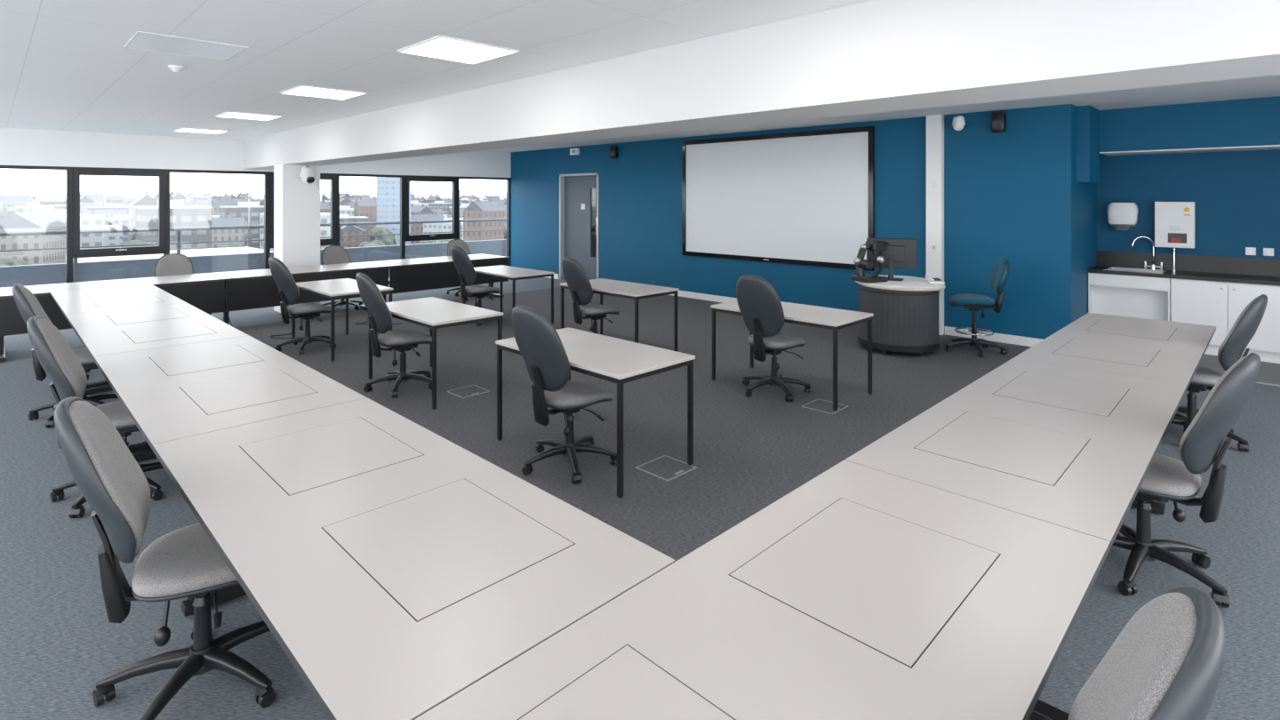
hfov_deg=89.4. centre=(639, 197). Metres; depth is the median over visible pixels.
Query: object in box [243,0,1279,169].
ceiling beam
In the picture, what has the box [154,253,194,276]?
office chair
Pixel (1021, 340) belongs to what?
baseboard
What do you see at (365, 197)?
building
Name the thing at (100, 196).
building
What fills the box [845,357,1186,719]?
desk
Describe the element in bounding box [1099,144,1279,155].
trim
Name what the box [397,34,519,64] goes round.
recessed light
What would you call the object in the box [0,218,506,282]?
balcony railing
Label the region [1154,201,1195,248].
water heater
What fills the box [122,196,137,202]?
building
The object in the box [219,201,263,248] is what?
building
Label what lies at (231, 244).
tree
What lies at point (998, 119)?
wall speaker
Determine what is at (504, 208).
building
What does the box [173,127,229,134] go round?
recessed light
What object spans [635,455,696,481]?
floor outlet cover
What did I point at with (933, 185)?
wall socket
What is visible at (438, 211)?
building
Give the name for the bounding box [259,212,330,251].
building
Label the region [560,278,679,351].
table
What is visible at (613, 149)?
wall speaker
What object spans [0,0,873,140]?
ceiling
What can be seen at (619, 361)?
table
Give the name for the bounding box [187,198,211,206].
building
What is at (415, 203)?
building
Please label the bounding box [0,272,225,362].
desk
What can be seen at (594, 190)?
window
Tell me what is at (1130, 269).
sink
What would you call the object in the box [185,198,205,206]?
building
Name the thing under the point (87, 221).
building
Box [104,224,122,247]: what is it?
building
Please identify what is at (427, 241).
tree
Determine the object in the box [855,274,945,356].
podium
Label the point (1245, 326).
office chair
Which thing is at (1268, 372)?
floor
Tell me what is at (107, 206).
building
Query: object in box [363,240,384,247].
tree
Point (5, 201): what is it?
building
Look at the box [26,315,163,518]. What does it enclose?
office chair
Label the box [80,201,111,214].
building
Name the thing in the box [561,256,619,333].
office chair
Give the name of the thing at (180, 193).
building
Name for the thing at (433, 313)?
table
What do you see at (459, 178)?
window
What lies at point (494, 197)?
building
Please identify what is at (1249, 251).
wall socket
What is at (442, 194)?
hill
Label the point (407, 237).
window
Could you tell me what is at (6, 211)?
building
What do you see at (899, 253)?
computer monitor
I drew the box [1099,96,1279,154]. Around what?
wall
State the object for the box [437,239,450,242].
tree
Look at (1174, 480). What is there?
office chair
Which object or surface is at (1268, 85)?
ceiling
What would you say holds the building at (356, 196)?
on the ground
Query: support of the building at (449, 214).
on the ground
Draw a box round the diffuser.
[176,128,223,133]
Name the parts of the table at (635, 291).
leg, leg, table frame, leg, leg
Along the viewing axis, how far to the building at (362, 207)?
413.48 m
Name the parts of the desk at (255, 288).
flip lid, modesty panel, flip lid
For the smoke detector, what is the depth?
5.01 m
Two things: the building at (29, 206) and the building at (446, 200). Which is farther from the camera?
the building at (446, 200)
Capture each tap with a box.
[1131,235,1163,270]
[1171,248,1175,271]
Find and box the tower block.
[376,176,410,245]
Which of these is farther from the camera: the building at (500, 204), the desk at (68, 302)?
the building at (500, 204)
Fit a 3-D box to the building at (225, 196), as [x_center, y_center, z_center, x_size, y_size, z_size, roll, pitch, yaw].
[-375.953,13.012,591.200,14.000,33.596,11.000,0,0,25]
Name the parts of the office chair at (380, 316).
backrest, adjuster knob, seat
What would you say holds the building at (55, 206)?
on the ground
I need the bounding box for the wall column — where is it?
[273,164,319,312]
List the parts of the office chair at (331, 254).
backrest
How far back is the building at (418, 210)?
480.94 m
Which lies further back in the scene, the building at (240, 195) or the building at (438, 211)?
the building at (240, 195)
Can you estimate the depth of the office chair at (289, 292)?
7.52 m
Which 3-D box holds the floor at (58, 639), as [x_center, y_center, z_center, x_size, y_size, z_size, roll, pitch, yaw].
[-1.216,1.883,5.986,16.550,0.153,14.400,0,0,45]
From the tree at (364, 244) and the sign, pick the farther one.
the tree at (364, 244)
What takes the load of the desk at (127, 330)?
on the floor at (58, 639)
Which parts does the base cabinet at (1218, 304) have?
door, door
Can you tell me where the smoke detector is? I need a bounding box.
[168,64,184,72]
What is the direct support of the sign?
attached to the wall at (1009, 195)
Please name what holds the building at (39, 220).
on the ground
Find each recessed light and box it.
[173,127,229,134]
[215,111,282,120]
[280,84,367,100]
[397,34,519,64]
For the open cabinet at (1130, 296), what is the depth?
7.97 m
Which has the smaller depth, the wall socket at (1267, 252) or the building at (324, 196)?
the wall socket at (1267, 252)
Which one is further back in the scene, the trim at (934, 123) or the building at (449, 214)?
the building at (449, 214)
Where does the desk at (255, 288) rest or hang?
on the floor at (58, 639)
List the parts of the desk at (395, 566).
flip lid, flip lid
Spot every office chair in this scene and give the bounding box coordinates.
[12,283,118,427]
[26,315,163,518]
[53,396,276,719]
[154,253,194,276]
[268,256,335,354]
[321,245,362,310]
[355,272,431,397]
[446,239,470,295]
[450,246,500,326]
[511,305,616,483]
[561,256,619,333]
[736,274,810,401]
[945,258,1009,357]
[1068,586,1225,719]
[1112,352,1260,607]
[1171,294,1267,451]
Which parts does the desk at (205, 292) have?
flip lid, modesty panel, flip lid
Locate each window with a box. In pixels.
[0,165,70,282]
[70,167,167,282]
[167,168,267,269]
[267,171,337,268]
[337,173,403,284]
[403,175,457,259]
[457,176,510,265]
[592,188,596,256]
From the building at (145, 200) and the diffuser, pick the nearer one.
the diffuser
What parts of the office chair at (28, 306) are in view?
backrest, seat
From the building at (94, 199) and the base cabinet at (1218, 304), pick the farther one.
the building at (94, 199)
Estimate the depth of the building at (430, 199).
765.17 m
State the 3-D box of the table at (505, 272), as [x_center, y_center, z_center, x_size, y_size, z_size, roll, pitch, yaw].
[-1.941,1.437,9.447,1.350,0.740,0.700,0,0,45]
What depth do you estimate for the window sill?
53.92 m
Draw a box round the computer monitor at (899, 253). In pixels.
[866,238,916,280]
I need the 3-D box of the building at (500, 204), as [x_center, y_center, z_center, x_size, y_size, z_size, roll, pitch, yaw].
[-112.064,15.561,517.680,28.000,28.499,14.000,0,0,-44]
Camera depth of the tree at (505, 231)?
334.03 m
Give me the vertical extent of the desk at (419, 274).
0.741 m
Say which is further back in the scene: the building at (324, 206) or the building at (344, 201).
the building at (344, 201)
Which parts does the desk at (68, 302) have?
flip lid, flip lid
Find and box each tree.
[0,256,31,265]
[121,239,149,247]
[219,241,240,247]
[359,241,369,247]
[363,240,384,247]
[368,226,397,245]
[419,240,436,243]
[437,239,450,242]
[504,228,506,239]
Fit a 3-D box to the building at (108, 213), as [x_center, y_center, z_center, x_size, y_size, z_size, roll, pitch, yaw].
[-341.246,18.215,413.217,22.000,23.190,12.000,0,0,-26]
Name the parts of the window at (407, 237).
sash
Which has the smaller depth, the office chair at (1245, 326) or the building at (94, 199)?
the office chair at (1245, 326)
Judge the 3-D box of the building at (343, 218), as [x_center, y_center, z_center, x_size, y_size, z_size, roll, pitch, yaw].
[-164.318,19.496,354.974,26.000,20.627,16.000,0,0,-30]
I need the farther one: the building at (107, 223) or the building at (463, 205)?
the building at (463, 205)
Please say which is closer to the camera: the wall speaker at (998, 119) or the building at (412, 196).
the wall speaker at (998, 119)
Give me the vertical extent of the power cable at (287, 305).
0.616 m
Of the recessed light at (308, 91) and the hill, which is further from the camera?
the hill
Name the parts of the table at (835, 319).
leg, leg, table frame, leg, leg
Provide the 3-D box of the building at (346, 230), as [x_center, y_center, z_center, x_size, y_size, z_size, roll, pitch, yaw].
[-134.058,20.333,298.349,12.000,18.954,22.000,0,0,-26]
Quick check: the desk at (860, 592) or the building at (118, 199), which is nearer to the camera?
the desk at (860, 592)
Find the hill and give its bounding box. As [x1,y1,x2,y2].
[0,190,506,203]
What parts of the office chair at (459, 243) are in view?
backrest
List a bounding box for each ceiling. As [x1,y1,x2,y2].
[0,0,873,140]
[484,74,1279,151]
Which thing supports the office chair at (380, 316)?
on the floor at (58, 639)
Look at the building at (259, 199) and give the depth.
880.60 m
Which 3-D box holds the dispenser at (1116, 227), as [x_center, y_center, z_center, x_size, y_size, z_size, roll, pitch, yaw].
[6.232,0.385,8.345,0.268,0.080,0.169,0,0,45]
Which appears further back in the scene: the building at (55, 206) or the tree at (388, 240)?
the building at (55, 206)
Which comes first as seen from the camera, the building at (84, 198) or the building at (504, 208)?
the building at (504, 208)
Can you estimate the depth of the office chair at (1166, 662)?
1.12 m
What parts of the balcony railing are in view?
post, post, handrail, guard rail, post, post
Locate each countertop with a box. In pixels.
[1087,250,1279,286]
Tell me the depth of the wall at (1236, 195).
7.85 m
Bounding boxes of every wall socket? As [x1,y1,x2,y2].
[930,182,937,191]
[930,243,937,251]
[1245,247,1255,255]
[1263,248,1273,255]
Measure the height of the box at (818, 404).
0.006 m
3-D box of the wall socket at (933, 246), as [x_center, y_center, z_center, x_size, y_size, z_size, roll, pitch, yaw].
[3.881,0.660,8.528,0.090,0.100,0.016,0,0,45]
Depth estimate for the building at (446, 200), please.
892.61 m
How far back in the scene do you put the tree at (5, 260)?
165.28 m
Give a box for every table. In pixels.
[291,278,393,361]
[368,296,503,409]
[463,264,554,324]
[495,327,695,497]
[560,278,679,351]
[710,300,873,410]
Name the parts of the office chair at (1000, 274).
seat, backrest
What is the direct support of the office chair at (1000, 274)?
on the floor at (58, 639)
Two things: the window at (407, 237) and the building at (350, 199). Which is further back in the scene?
the building at (350, 199)
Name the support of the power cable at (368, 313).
on the floor at (58, 639)
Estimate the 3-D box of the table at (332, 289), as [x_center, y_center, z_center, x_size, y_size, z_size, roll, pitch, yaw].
[-3.623,1.437,7.819,1.350,0.740,0.700,0,0,45]
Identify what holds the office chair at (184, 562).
on the floor at (58, 639)
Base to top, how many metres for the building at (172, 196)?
34.852 m
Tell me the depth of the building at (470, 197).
908.66 m
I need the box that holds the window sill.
[65,247,271,263]
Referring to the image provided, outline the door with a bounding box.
[559,172,599,279]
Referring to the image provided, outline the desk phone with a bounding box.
[924,275,944,283]
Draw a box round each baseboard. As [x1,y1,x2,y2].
[544,273,558,279]
[668,290,1042,346]
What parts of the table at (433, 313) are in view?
leg, leg, leg, table frame, leg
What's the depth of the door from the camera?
13.96 m
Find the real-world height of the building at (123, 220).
19.388 m
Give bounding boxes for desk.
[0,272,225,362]
[50,284,186,388]
[65,303,248,452]
[93,336,367,461]
[152,398,675,719]
[209,262,390,324]
[367,253,509,302]
[414,460,1110,719]
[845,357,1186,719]
[1014,312,1215,502]
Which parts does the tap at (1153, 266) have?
spout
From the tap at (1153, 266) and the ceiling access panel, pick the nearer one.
the ceiling access panel
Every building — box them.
[0,192,33,214]
[0,207,66,264]
[1,205,15,215]
[15,202,54,212]
[32,197,66,205]
[44,208,104,248]
[54,202,80,208]
[65,195,99,201]
[80,192,104,203]
[80,193,95,203]
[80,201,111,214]
[82,208,128,217]
[87,203,128,211]
[90,212,111,225]
[104,214,128,245]
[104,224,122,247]
[105,194,122,203]
[121,200,131,206]
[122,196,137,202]
[128,191,157,240]
[135,200,212,250]
[169,191,185,206]
[173,191,188,199]
[185,192,212,199]
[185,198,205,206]
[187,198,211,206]
[188,193,209,200]
[209,196,254,215]
[212,215,244,247]
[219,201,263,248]
[221,192,237,198]
[236,192,251,198]
[254,198,263,202]
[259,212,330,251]
[320,200,330,213]
[321,193,329,199]
[339,192,350,198]
[339,196,351,205]
[339,205,353,216]
[339,214,367,241]
[341,220,365,247]
[347,196,359,202]
[351,193,369,198]
[353,196,376,241]
[361,195,376,199]
[410,193,415,200]
[410,200,428,207]
[410,203,433,214]
[410,211,444,244]
[423,217,463,242]
[426,194,441,202]
[426,200,452,214]
[430,207,445,214]
[440,197,452,202]
[446,208,465,217]
[448,203,470,208]
[459,194,476,199]
[459,197,469,206]
[463,197,503,240]
[482,194,499,200]
[495,200,504,207]
[502,204,506,229]
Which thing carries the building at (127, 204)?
on the ground
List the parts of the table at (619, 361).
leg, table frame, leg, leg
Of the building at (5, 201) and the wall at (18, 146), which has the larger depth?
the building at (5, 201)
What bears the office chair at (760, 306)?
on the floor at (58, 639)
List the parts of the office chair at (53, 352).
backrest, seat, lever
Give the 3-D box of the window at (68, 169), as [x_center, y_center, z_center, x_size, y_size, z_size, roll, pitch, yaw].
[-9.330,0.670,9.430,0.090,2.280,1.516,0,0,45]
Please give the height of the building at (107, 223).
22.101 m
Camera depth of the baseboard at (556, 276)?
14.36 m
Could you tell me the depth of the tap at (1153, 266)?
8.14 m
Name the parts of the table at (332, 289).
leg, leg, table frame, leg, leg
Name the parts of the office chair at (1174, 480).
seat, adjuster knob, backrest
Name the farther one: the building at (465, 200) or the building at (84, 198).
the building at (465, 200)
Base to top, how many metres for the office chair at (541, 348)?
1.107 m
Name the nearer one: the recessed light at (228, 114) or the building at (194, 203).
the recessed light at (228, 114)
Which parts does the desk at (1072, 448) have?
flip lid, flip lid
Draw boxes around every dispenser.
[1107,202,1138,230]
[1110,224,1134,230]
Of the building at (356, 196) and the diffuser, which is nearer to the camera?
the diffuser
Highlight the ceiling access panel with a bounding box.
[123,31,248,60]
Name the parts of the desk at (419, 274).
flip lid, modesty panel, flip lid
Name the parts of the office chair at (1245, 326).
seat, backrest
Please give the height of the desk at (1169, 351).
0.741 m
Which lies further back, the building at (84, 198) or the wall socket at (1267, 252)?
the building at (84, 198)
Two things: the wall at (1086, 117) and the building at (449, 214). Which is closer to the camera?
the wall at (1086, 117)
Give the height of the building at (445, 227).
19.559 m
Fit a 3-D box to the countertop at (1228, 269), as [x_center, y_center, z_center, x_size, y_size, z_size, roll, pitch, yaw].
[7.229,0.831,7.039,3.825,0.242,0.616,0,0,45]
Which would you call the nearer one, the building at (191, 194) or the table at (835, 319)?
the table at (835, 319)
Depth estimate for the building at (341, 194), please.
949.02 m
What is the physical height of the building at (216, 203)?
30.477 m
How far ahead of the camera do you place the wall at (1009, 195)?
8.89 m
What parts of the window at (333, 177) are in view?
sash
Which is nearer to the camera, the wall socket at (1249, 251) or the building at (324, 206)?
the wall socket at (1249, 251)
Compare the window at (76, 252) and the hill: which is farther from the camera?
the hill
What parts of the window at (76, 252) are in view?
sash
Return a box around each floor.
[0,277,1279,719]
[1199,353,1279,384]
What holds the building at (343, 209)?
on the ground
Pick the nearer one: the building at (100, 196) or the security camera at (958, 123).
the security camera at (958, 123)
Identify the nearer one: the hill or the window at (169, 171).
the window at (169, 171)
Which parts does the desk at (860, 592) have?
flip lid, flip lid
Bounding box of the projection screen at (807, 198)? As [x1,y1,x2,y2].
[682,126,874,271]
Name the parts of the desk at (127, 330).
flip lid, flip lid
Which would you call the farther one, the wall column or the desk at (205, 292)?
the wall column
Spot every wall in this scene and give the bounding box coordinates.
[0,127,511,177]
[0,239,506,287]
[510,104,1074,339]
[1074,105,1099,320]
[1096,149,1279,259]
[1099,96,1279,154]
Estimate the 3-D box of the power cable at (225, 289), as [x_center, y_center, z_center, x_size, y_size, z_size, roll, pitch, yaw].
[-5.124,1.497,8.039,0.356,0.615,0.787,0,0,-12]
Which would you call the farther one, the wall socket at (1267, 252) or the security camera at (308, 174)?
the security camera at (308, 174)
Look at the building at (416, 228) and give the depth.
369.56 m
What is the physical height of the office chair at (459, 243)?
0.996 m
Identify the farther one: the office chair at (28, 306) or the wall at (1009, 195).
the wall at (1009, 195)
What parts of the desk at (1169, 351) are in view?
flip lid, flip lid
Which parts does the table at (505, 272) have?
leg, table frame, leg, leg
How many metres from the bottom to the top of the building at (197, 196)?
33.472 m
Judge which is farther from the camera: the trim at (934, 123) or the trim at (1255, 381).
the trim at (934, 123)
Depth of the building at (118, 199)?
738.20 m
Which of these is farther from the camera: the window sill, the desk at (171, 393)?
the window sill
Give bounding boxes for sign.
[569,148,579,155]
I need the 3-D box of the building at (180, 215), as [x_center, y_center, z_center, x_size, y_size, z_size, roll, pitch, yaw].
[-178.012,15.388,246.694,26.000,28.843,16.000,0,0,35]
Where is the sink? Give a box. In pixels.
[1104,266,1167,273]
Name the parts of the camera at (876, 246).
camera arm, arm, lamp arm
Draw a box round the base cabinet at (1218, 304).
[1170,278,1279,363]
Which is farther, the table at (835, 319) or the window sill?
the window sill
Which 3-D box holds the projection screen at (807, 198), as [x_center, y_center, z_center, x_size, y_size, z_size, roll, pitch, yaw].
[2.053,0.015,10.448,3.580,2.060,0.058,0,0,45]
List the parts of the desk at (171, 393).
flip lid, flip lid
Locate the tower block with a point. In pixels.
(388, 188)
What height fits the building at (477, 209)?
29.743 m
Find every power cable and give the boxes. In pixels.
[224,288,232,326]
[269,304,296,338]
[354,312,403,324]
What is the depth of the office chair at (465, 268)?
9.15 m
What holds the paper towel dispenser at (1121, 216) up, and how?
attached to the wall at (1236, 195)
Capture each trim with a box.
[926,114,943,335]
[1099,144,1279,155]
[1255,381,1279,386]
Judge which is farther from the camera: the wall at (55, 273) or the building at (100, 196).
the building at (100, 196)
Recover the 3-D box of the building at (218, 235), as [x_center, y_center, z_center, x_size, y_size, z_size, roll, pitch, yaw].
[-192.371,18.915,287.177,28.000,21.791,14.000,0,0,-34]
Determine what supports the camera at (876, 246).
on the podium
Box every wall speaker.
[609,145,617,159]
[991,111,1006,133]
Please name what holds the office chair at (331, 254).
on the floor at (58, 639)
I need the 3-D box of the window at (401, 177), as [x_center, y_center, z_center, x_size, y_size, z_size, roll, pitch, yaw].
[-5.528,0.670,13.272,0.090,2.280,1.346,0,0,45]
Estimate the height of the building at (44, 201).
29.429 m
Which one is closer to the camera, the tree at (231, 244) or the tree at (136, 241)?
the tree at (136, 241)
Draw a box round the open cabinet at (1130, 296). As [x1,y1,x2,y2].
[1088,272,1170,320]
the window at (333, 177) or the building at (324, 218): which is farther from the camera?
the building at (324, 218)
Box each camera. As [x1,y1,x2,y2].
[299,165,316,183]
[850,240,887,282]
[952,115,965,130]
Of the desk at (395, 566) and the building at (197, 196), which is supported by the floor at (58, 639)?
the desk at (395, 566)

